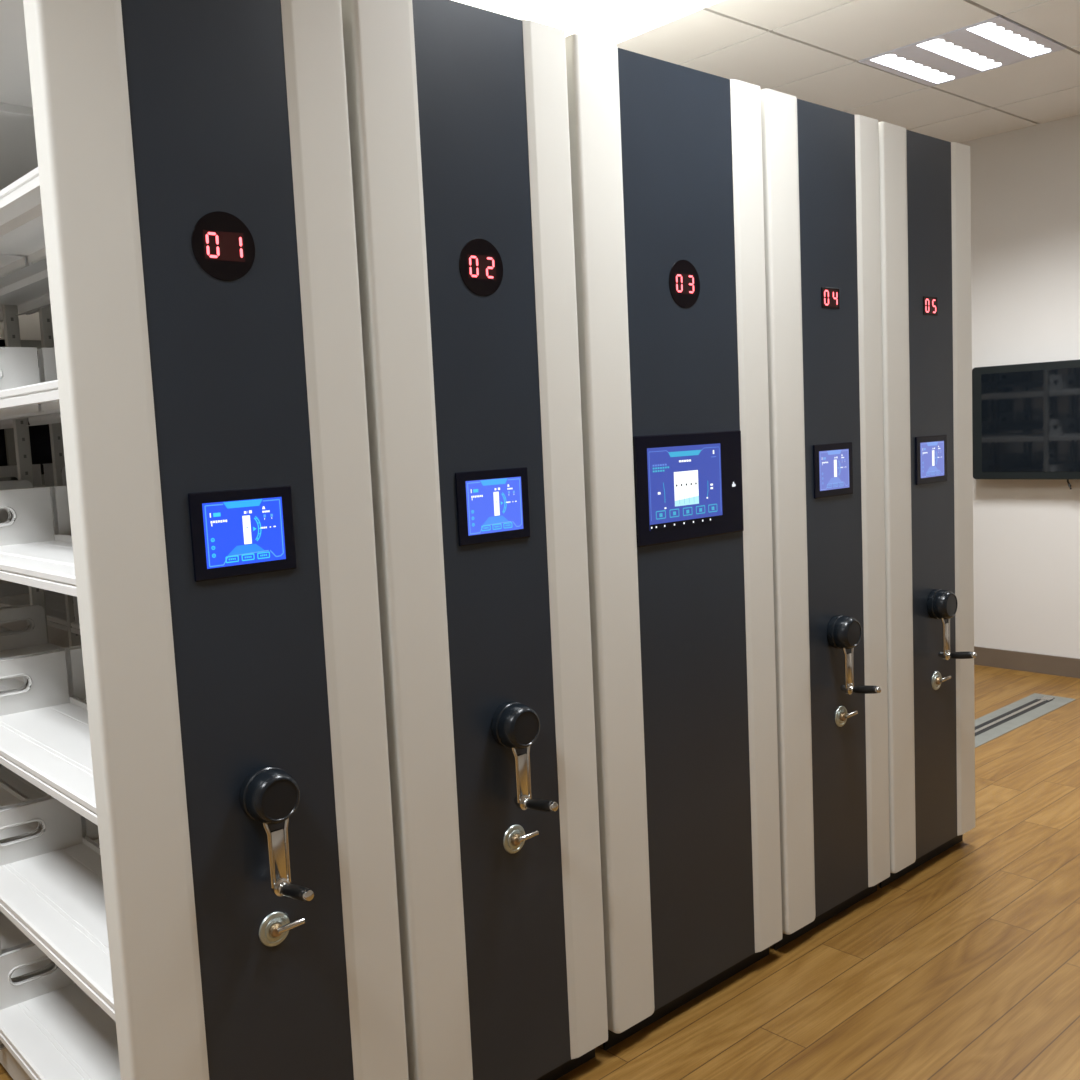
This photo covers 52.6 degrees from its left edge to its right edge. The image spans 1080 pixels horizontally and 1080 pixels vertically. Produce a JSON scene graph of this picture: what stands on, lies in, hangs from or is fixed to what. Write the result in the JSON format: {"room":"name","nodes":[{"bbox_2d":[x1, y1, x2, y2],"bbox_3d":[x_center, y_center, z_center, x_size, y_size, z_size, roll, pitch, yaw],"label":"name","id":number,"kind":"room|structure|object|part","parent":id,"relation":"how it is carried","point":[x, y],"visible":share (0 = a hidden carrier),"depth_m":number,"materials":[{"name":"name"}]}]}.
{"room":"archive storage room","nodes":[
{"label":"archive storage room","id":0,"kind":"room"},
{"bbox_2d":[0,311,68,647],"bbox_3d":[-2.122,-0.453,4.944,8.720,3.045,0.120,-8,8,-42],"label":"wall","id":1,"kind":"structure","parent":0,"point":[29,325],"depth_m":4.76,"materials":[{"name":"paint"}]},
{"bbox_2d":[0,340,51,484],"bbox_3d":[-2.121,-0.573,4.910,2.000,0.630,0.060,-8,8,-42],"label":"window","id":2,"kind":"structure","parent":1,"relation":"in","point":[40,443],"depth_m":4.80,"materials":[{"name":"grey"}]},
{"bbox_2d":[0,665,1079,1079],"bbox_3d":[0.457,1.270,2.335,8.720,0.100,7.590,-8,8,-42],"label":"floor","id":3,"kind":"structure","parent":0,"point":[965,965],"depth_m":2.88,"materials":[{"name":"brown wood"}]},
{"bbox_2d":[0,0,408,1079],"bbox_3d":[-1.386,0.097,2.861,0.532,2.300,2.919,-8,8,-42],"label":"shelving unit","id":4,"kind":"object","parent":3,"relation":"on","point":[198,870],"visible":1,"depth_m":1.88,"materials":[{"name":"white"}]},
{"bbox_3d":[-1.985,-0.714,3.591,0.242,0.046,0.868,-8,8,-42],"label":"shelf","id":5,"kind":"part","parent":4,"relation":"part of","materials":[{"name":"metal"}]},
{"bbox_3d":[-1.304,0.111,2.433,0.038,2.150,0.026,-8,8,-42],"label":"post","id":6,"kind":"part","parent":4,"relation":"part of","materials":[{"name":"white metal"}]},
{"bbox_3d":[-1.936,0.323,3.696,0.242,0.046,0.868,-8,8,-42],"label":"shelf","id":7,"kind":"part","parent":4,"relation":"part of","materials":[{"name":"metal"}]},
{"bbox_3d":[-1.970,-0.381,3.625,0.242,0.046,0.868,-8,8,-42],"label":"shelf","id":8,"kind":"part","parent":4,"relation":"part of","materials":[{"name":"metal"}]},
{"bbox_3d":[-1.514,0.387,2.860,0.242,0.046,0.868,-8,8,-42],"label":"shelf","id":9,"kind":"part","parent":4,"relation":"part of","materials":[{"name":"metal"}]},
{"bbox_3d":[-1.564,-0.649,2.755,0.242,0.046,0.868,-8,8,-42],"label":"shelf","id":10,"kind":"part","parent":4,"relation":"part of","materials":[{"name":"metal"}]},
{"bbox_3d":[-1.657,0.272,3.369,0.226,0.127,0.014,-8,8,-42],"label":"plate","id":11,"kind":"part","parent":4,"relation":"part of","materials":[{"name":"metal"}]},
{"bbox_3d":[-1.644,-0.111,3.295,0.226,0.127,0.014,-8,8,-42],"label":"plate","id":12,"kind":"part","parent":4,"relation":"part of","materials":[{"name":"metal"}]},
{"bbox_3d":[-1.498,0.730,2.894,0.242,0.046,0.868,-8,8,-42],"label":"shelf","id":13,"kind":"part","parent":4,"relation":"part of","materials":[{"name":"metal"}]},
{"bbox_3d":[-1.548,-0.317,2.789,0.242,0.046,0.868,-8,8,-42],"label":"shelf","id":14,"kind":"part","parent":4,"relation":"part of","materials":[{"name":"metal"}]},
{"bbox_3d":[-1.239,-0.368,2.445,0.226,0.127,0.014,-8,8,-42],"label":"plate","id":15,"kind":"part","parent":4,"relation":"part of","materials":[{"name":"metal"}]},
{"bbox_3d":[-1.245,-0.050,2.501,0.226,0.127,0.014,-8,8,-42],"label":"plate","id":16,"kind":"part","parent":4,"relation":"part of","materials":[{"name":"metal"}]},
{"bbox_3d":[-0.967,-0.611,2.096,0.242,0.046,0.868,-8,8,-42],"label":"shelf","id":17,"kind":"part","parent":4,"relation":"part of","materials":[{"name":"metal"}]},
{"bbox_3d":[-1.626,0.274,3.334,0.226,0.127,0.014,-8,8,-42],"label":"plate","id":18,"kind":"part","parent":4,"relation":"part of","materials":[{"name":"metal"}]},
{"bbox_3d":[-1.379,-0.675,2.921,0.242,0.046,0.868,-8,8,-42],"label":"shelf","id":19,"kind":"part","parent":4,"relation":"part of","materials":[{"name":"metal"}]},
{"bbox_3d":[-1.482,1.063,2.928,0.242,0.046,0.868,-8,8,-42],"label":"shelf","id":20,"kind":"part","parent":4,"relation":"part of","materials":[{"name":"metal"}]},
{"bbox_3d":[-1.579,0.027,3.401,0.038,2.150,0.026,-8,8,-42],"label":"post","id":21,"kind":"part","parent":4,"relation":"part of","materials":[{"name":"white metal"}]},
{"bbox_3d":[-1.211,0.677,2.575,0.226,0.127,0.014,-8,8,-42],"label":"plate","id":22,"kind":"part","parent":4,"relation":"part of","materials":[{"name":"metal"}]},
{"bbox_3d":[-1.224,-0.049,2.478,0.226,0.127,0.014,-8,8,-42],"label":"plate","id":23,"kind":"part","parent":4,"relation":"part of","materials":[{"name":"metal"}]},
{"bbox_3d":[-1.195,1.010,2.608,0.226,0.127,0.014,-8,8,-42],"label":"plate","id":24,"kind":"part","parent":4,"relation":"part of","materials":[{"name":"metal"}]},
{"bbox_3d":[-1.227,0.335,2.540,0.226,0.127,0.014,-8,8,-42],"label":"plate","id":25,"kind":"part","parent":4,"relation":"part of","materials":[{"name":"metal"}]},
{"bbox_3d":[-0.951,-0.279,2.129,0.242,0.046,0.868,-8,8,-42],"label":"shelf","id":26,"kind":"part","parent":4,"relation":"part of","materials":[{"name":"metal"}]},
{"bbox_3d":[-1.363,-0.342,2.955,0.242,0.046,0.868,-8,8,-42],"label":"shelf","id":27,"kind":"part","parent":4,"relation":"part of","materials":[{"name":"metal"}]},
{"bbox_3d":[-1.329,0.361,3.026,0.242,0.046,0.868,-8,8,-42],"label":"shelf","id":28,"kind":"part","parent":4,"relation":"part of","materials":[{"name":"metal"}]},
{"bbox_3d":[-1.205,0.336,2.516,0.226,0.127,0.014,-8,8,-42],"label":"plate","id":29,"kind":"part","parent":4,"relation":"part of","materials":[{"name":"metal"}]},
{"bbox_3d":[-1.173,1.012,2.584,0.226,0.127,0.014,-8,8,-42],"label":"plate","id":30,"kind":"part","parent":4,"relation":"part of","materials":[{"name":"metal"}]},
{"bbox_3d":[-0.936,0.041,2.162,0.242,0.046,0.868,-8,8,-42],"label":"shelf","id":31,"kind":"part","parent":4,"relation":"part of","materials":[{"name":"metal"}]},
{"bbox_3d":[-0.782,-0.637,2.262,0.242,0.046,0.868,-8,8,-42],"label":"shelf","id":32,"kind":"part","parent":4,"relation":"part of","materials":[{"name":"metal"}]},
{"bbox_3d":[-1.084,-0.393,2.627,0.226,0.127,0.014,-8,8,-42],"label":"plate","id":33,"kind":"part","parent":4,"relation":"part of","materials":[{"name":"metal"}]},
{"bbox_3d":[-1.189,0.679,2.551,0.226,0.127,0.014,-8,8,-42],"label":"plate","id":34,"kind":"part","parent":4,"relation":"part of","materials":[{"name":"metal"}]},
{"bbox_3d":[-1.313,0.704,3.060,0.242,0.046,0.868,-8,8,-42],"label":"shelf","id":35,"kind":"part","parent":4,"relation":"part of","materials":[{"name":"metal"}]},
{"bbox_3d":[-1.063,-0.392,2.604,0.226,0.127,0.014,-8,8,-42],"label":"plate","id":36,"kind":"part","parent":4,"relation":"part of","materials":[{"name":"metal"}]},
{"bbox_3d":[-0.918,0.425,2.200,0.242,0.046,0.868,-8,8,-42],"label":"shelf","id":37,"kind":"part","parent":4,"relation":"part of","materials":[{"name":"metal"}]},
{"bbox_3d":[-0.901,0.768,2.235,0.242,0.046,0.868,-8,8,-42],"label":"shelf","id":38,"kind":"part","parent":4,"relation":"part of","materials":[{"name":"metal"}]},
{"bbox_3d":[-1.069,-0.074,2.659,0.226,0.127,0.014,-8,8,-42],"label":"plate","id":39,"kind":"part","parent":4,"relation":"part of","materials":[{"name":"metal"}]},
{"bbox_3d":[-0.886,1.101,2.268,0.242,0.046,0.868,-8,8,-42],"label":"shelf","id":40,"kind":"part","parent":4,"relation":"part of","materials":[{"name":"metal"}]},
{"bbox_3d":[-1.048,-0.073,2.636,0.226,0.127,0.014,-8,8,-42],"label":"plate","id":41,"kind":"part","parent":4,"relation":"part of","materials":[{"name":"metal"}]},
{"bbox_3d":[-1.051,0.310,2.698,0.226,0.127,0.014,-8,8,-42],"label":"plate","id":42,"kind":"part","parent":4,"relation":"part of","materials":[{"name":"metal"}]},
{"bbox_3d":[-1.029,0.312,2.675,0.226,0.127,0.014,-8,8,-42],"label":"plate","id":43,"kind":"part","parent":4,"relation":"part of","materials":[{"name":"metal"}]},
{"bbox_3d":[-0.733,0.400,2.366,0.242,0.046,0.868,-8,8,-42],"label":"shelf","id":44,"kind":"part","parent":4,"relation":"part of","materials":[{"name":"metal"}]},
{"bbox_3d":[-1.034,0.653,2.733,0.226,0.127,0.014,-8,8,-42],"label":"plate","id":45,"kind":"part","parent":4,"relation":"part of","materials":[{"name":"metal"}]},
{"bbox_3d":[-1.013,0.655,2.709,0.226,0.127,0.014,-8,8,-42],"label":"plate","id":46,"kind":"part","parent":4,"relation":"part of","materials":[{"name":"metal"}]},
{"bbox_3d":[-0.716,0.743,2.401,0.242,0.046,0.868,-8,8,-42],"label":"shelf","id":47,"kind":"part","parent":4,"relation":"part of","materials":[{"name":"metal"}]},
{"bbox_3d":[-0.514,0.123,1.897,0.282,2.239,0.047,-8,8,-42],"label":"panel","id":48,"kind":"part","parent":4,"relation":"part of","materials":[{"name":"black metal"}]},
{"bbox_3d":[-0.464,0.442,1.889,0.095,0.095,0.064,-8,8,-42],"label":"crank handle","id":49,"kind":"part","parent":4,"relation":"part of","materials":[{"name":"black plastic"}]},
{"bbox_3d":[-0.454,0.545,1.893,0.040,0.147,0.040,-2,6,3],"label":"arm","id":50,"kind":"part","parent":4,"relation":"part of","materials":[{"name":"silver metal"}]},
{"bbox_3d":[-0.443,0.684,1.937,0.051,0.016,0.018,-8,8,-42],"label":"lock lever","id":51,"kind":"part","parent":4,"relation":"part of","materials":[{"name":"silver metal"}]},
{"bbox_2d":[0,0,607,1079],"bbox_3d":[-0.977,0.041,3.228,0.530,2.300,2.919,-8,8,-42],"label":"shelving unit","id":52,"kind":"object","parent":3,"relation":"on","point":[458,116],"visible":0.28,"depth_m":2.21,"materials":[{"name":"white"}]},
{"bbox_3d":[-2.019,-0.220,4.171,0.225,0.127,0.014,-8,8,-42],"label":"plate","id":53,"kind":"part","parent":52,"relation":"part of","materials":[{"name":"metal"}]},
{"bbox_3d":[-2.002,0.148,4.208,0.225,0.127,0.014,-8,8,-42],"label":"plate","id":54,"kind":"part","parent":52,"relation":"part of","materials":[{"name":"metal"}]},
{"bbox_3d":[-1.714,0.237,3.892,0.241,0.046,0.868,-8,8,-42],"label":"shelf","id":55,"kind":"part","parent":52,"relation":"part of","materials":[{"name":"metal"}]},
{"bbox_3d":[-1.844,-0.244,4.329,0.225,0.127,0.014,-8,8,-42],"label":"plate","id":56,"kind":"part","parent":52,"relation":"part of","materials":[{"name":"metal"}]},
{"bbox_3d":[-1.500,0.016,3.472,0.038,2.150,0.026,-8,8,-42],"label":"post","id":57,"kind":"part","parent":52,"relation":"part of","materials":[{"name":"white metal"}]},
{"bbox_3d":[-1.412,-0.181,3.501,0.225,0.127,0.014,-8,8,-42],"label":"plate","id":58,"kind":"part","parent":52,"relation":"part of","materials":[{"name":"metal"}]},
{"bbox_3d":[-1.107,0.276,3.222,0.241,0.046,0.868,-8,8,-42],"label":"shelf","id":59,"kind":"part","parent":52,"relation":"part of","materials":[{"name":"metal"}]},
{"bbox_3d":[-1.395,0.187,3.538,0.225,0.127,0.014,-8,8,-42],"label":"plate","id":60,"kind":"part","parent":52,"relation":"part of","materials":[{"name":"metal"}]},
{"bbox_3d":[-0.102,0.066,2.267,0.280,2.239,0.047,-8,8,-42],"label":"panel","id":61,"kind":"part","parent":52,"relation":"part of","materials":[{"name":"black metal"}]},
{"bbox_3d":[-0.048,0.385,2.262,0.095,0.095,0.064,-8,8,-42],"label":"crank handle","id":62,"kind":"part","parent":52,"relation":"part of","materials":[{"name":"black plastic"}]},
{"bbox_3d":[-0.038,0.487,2.266,0.040,0.147,0.040,-2,6,3],"label":"arm","id":63,"kind":"part","parent":52,"relation":"part of","materials":[{"name":"silver metal"}]},
{"bbox_3d":[-0.027,0.627,2.310,0.051,0.016,0.018,-8,8,-42],"label":"lock lever","id":64,"kind":"part","parent":52,"relation":"part of","materials":[{"name":"silver metal"}]},
{"bbox_2d":[565,34,781,1050],"bbox_3d":[-0.564,-0.025,3.683,0.657,2.300,2.793,-8,8,-42],"label":"shelving unit","id":65,"kind":"object","parent":3,"relation":"on","point":[666,157],"visible":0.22,"depth_m":2.61,"materials":[{"name":"black metal"}]},
{"bbox_3d":[0.354,0.003,2.676,0.402,2.239,0.047,-8,8,-42],"label":"panel","id":66,"kind":"part","parent":65,"relation":"part of","materials":[{"name":"black metal"}]},
{"bbox_2d":[760,89,889,949],"bbox_3d":[-0.066,-0.085,4.046,0.538,2.300,2.919,-8,8,-42],"label":"shelving unit","id":67,"kind":"object","parent":3,"relation":"on","point":[820,164],"visible":0.16,"depth_m":3.04,"materials":[{"name":"black"}]},
{"bbox_3d":[0.811,-0.060,3.086,0.282,2.239,0.047,-8,8,-42],"label":"panel","id":68,"kind":"part","parent":67,"relation":"part of","materials":[{"name":"black metal"}]},
{"bbox_3d":[0.857,0.260,3.074,0.095,0.095,0.064,-8,8,-42],"label":"crank handle","id":69,"kind":"part","parent":67,"relation":"part of","materials":[{"name":"black plastic"}]},
{"bbox_3d":[0.867,0.362,3.078,0.040,0.147,0.040,-2,6,3],"label":"arm","id":70,"kind":"part","parent":67,"relation":"part of","materials":[{"name":"silver metal"}]},
{"bbox_3d":[0.889,0.500,3.133,0.051,0.016,0.018,-8,8,-42],"label":"lock lever","id":71,"kind":"part","parent":67,"relation":"part of","materials":[{"name":"silver metal"}]},
{"bbox_2d":[878,122,976,887],"bbox_3d":[0.341,-0.141,4.410,0.534,2.300,2.919,-8,8,-42],"label":"shelving unit","id":72,"kind":"object","parent":3,"relation":"on","point":[925,181],"visible":0.23,"depth_m":3.41,"materials":[{"name":"black metal"}]},
{"bbox_3d":[1.218,-0.116,3.451,0.276,2.239,0.047,-8,8,-42],"label":"panel","id":73,"kind":"part","parent":72,"relation":"part of","materials":[{"name":"black metal"}]},
{"bbox_3d":[1.267,0.203,3.443,0.095,0.095,0.064,-8,8,-42],"label":"crank handle","id":74,"kind":"part","parent":72,"relation":"part of","materials":[{"name":"black plastic"}]},
{"bbox_3d":[1.278,0.306,3.447,0.040,0.147,0.040,-2,6,3],"label":"arm","id":75,"kind":"part","parent":72,"relation":"part of","materials":[{"name":"silver metal"}]},
{"bbox_3d":[1.294,0.445,3.496,0.051,0.016,0.018,-8,8,-42],"label":"lock lever","id":76,"kind":"part","parent":72,"relation":"part of","materials":[{"name":"silver metal"}]},
{"bbox_2d":[975,693,1075,747],"bbox_3d":[0.193,1.124,3.375,6.540,0.010,0.206,-8,8,-42],"label":"floor track","id":77,"kind":"object","parent":3,"relation":"on","point":[988,727],"visible":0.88,"depth_m":5.23,"materials":[{"name":"metal"}]},
{"bbox_3d":[0.171,1.125,3.361,6.490,0.007,0.050,-8,8,-42],"label":"rail","id":78,"kind":"part","parent":77,"relation":"part of","materials":[{"name":"silver metal"}]},
{"bbox_2d":[615,0,1079,142],"bbox_3d":[0.313,-1.756,2.030,8.480,0.100,7.350,-8,8,-42],"label":"ceiling","id":79,"kind":"structure","parent":0,"point":[811,51],"depth_m":4.49,"materials":[{"name":"paint"}]},
{"bbox_2d":[452,0,722,44],"bbox_3d":[-0.027,-1.775,3.132,1.785,0.049,1.520,-8,8,-42],"label":"ceiling light","id":80,"kind":"object","parent":79,"relation":"attached to","point":[614,22],"visible":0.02,"depth_m":3.79,"materials":[{"name":"white"}]},
{"bbox_2d":[859,15,1066,86],"bbox_3d":[1.768,-2.034,4.578,0.604,0.008,0.604,-8,8,-42],"label":"recessed light","id":81,"kind":"object","parent":79,"relation":"in","point":[999,41],"visible":1,"depth_m":4.55,"materials":[{"name":"white plastic"}]},
{"bbox_2d":[872,53,957,82],"bbox_3d":[1.626,-2.042,4.734,0.566,0.006,0.102,-8,8,-42],"label":"diffuser","id":82,"kind":"object","parent":81,"relation":"attached to","point":[900,63],"depth_m":4.73,"materials":[{"name":"white plastic"}]},
{"bbox_2d":[918,38,1003,69],"bbox_3d":[1.768,-2.033,4.578,0.566,0.006,0.104,-8,8,-42],"label":"diffuser","id":83,"kind":"object","parent":81,"relation":"attached to","point":[953,51],"depth_m":4.57,"materials":[{"name":"white plastic"}]},
{"bbox_2d":[968,22,1053,56],"bbox_3d":[1.909,-2.024,4.422,0.566,0.006,0.102,-8,8,-42],"label":"diffuser","id":84,"kind":"object","parent":81,"relation":"attached to","point":[1004,36],"depth_m":4.41,"materials":[{"name":"white plastic"}]},
{"bbox_2d":[960,114,1079,658],"bbox_3d":[3.566,-0.732,5.034,0.120,3.045,7.350,-8,8,-42],"label":"wall","id":85,"kind":"structure","parent":0,"point":[1025,182],"depth_m":5.95,"materials":[{"name":"paint"}]},
{"bbox_2d":[972,359,1079,489],"bbox_3d":[2.816,-0.602,5.723,0.101,0.674,1.105,-8,8,-42],"label":"television","id":86,"kind":"object","parent":85,"relation":"attached to","point":[1026,417],"visible":0.95,"depth_m":5.87,"materials":[{"name":"black glass"}]},
{"bbox_2d":[974,646,1079,677],"bbox_3d":[3.586,0.736,5.137,0.015,0.105,7.350,-8,8,-42],"label":"baseboard","id":87,"kind":"structure","parent":85,"relation":"attached to","point":[991,657],"depth_m":6.08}
]}

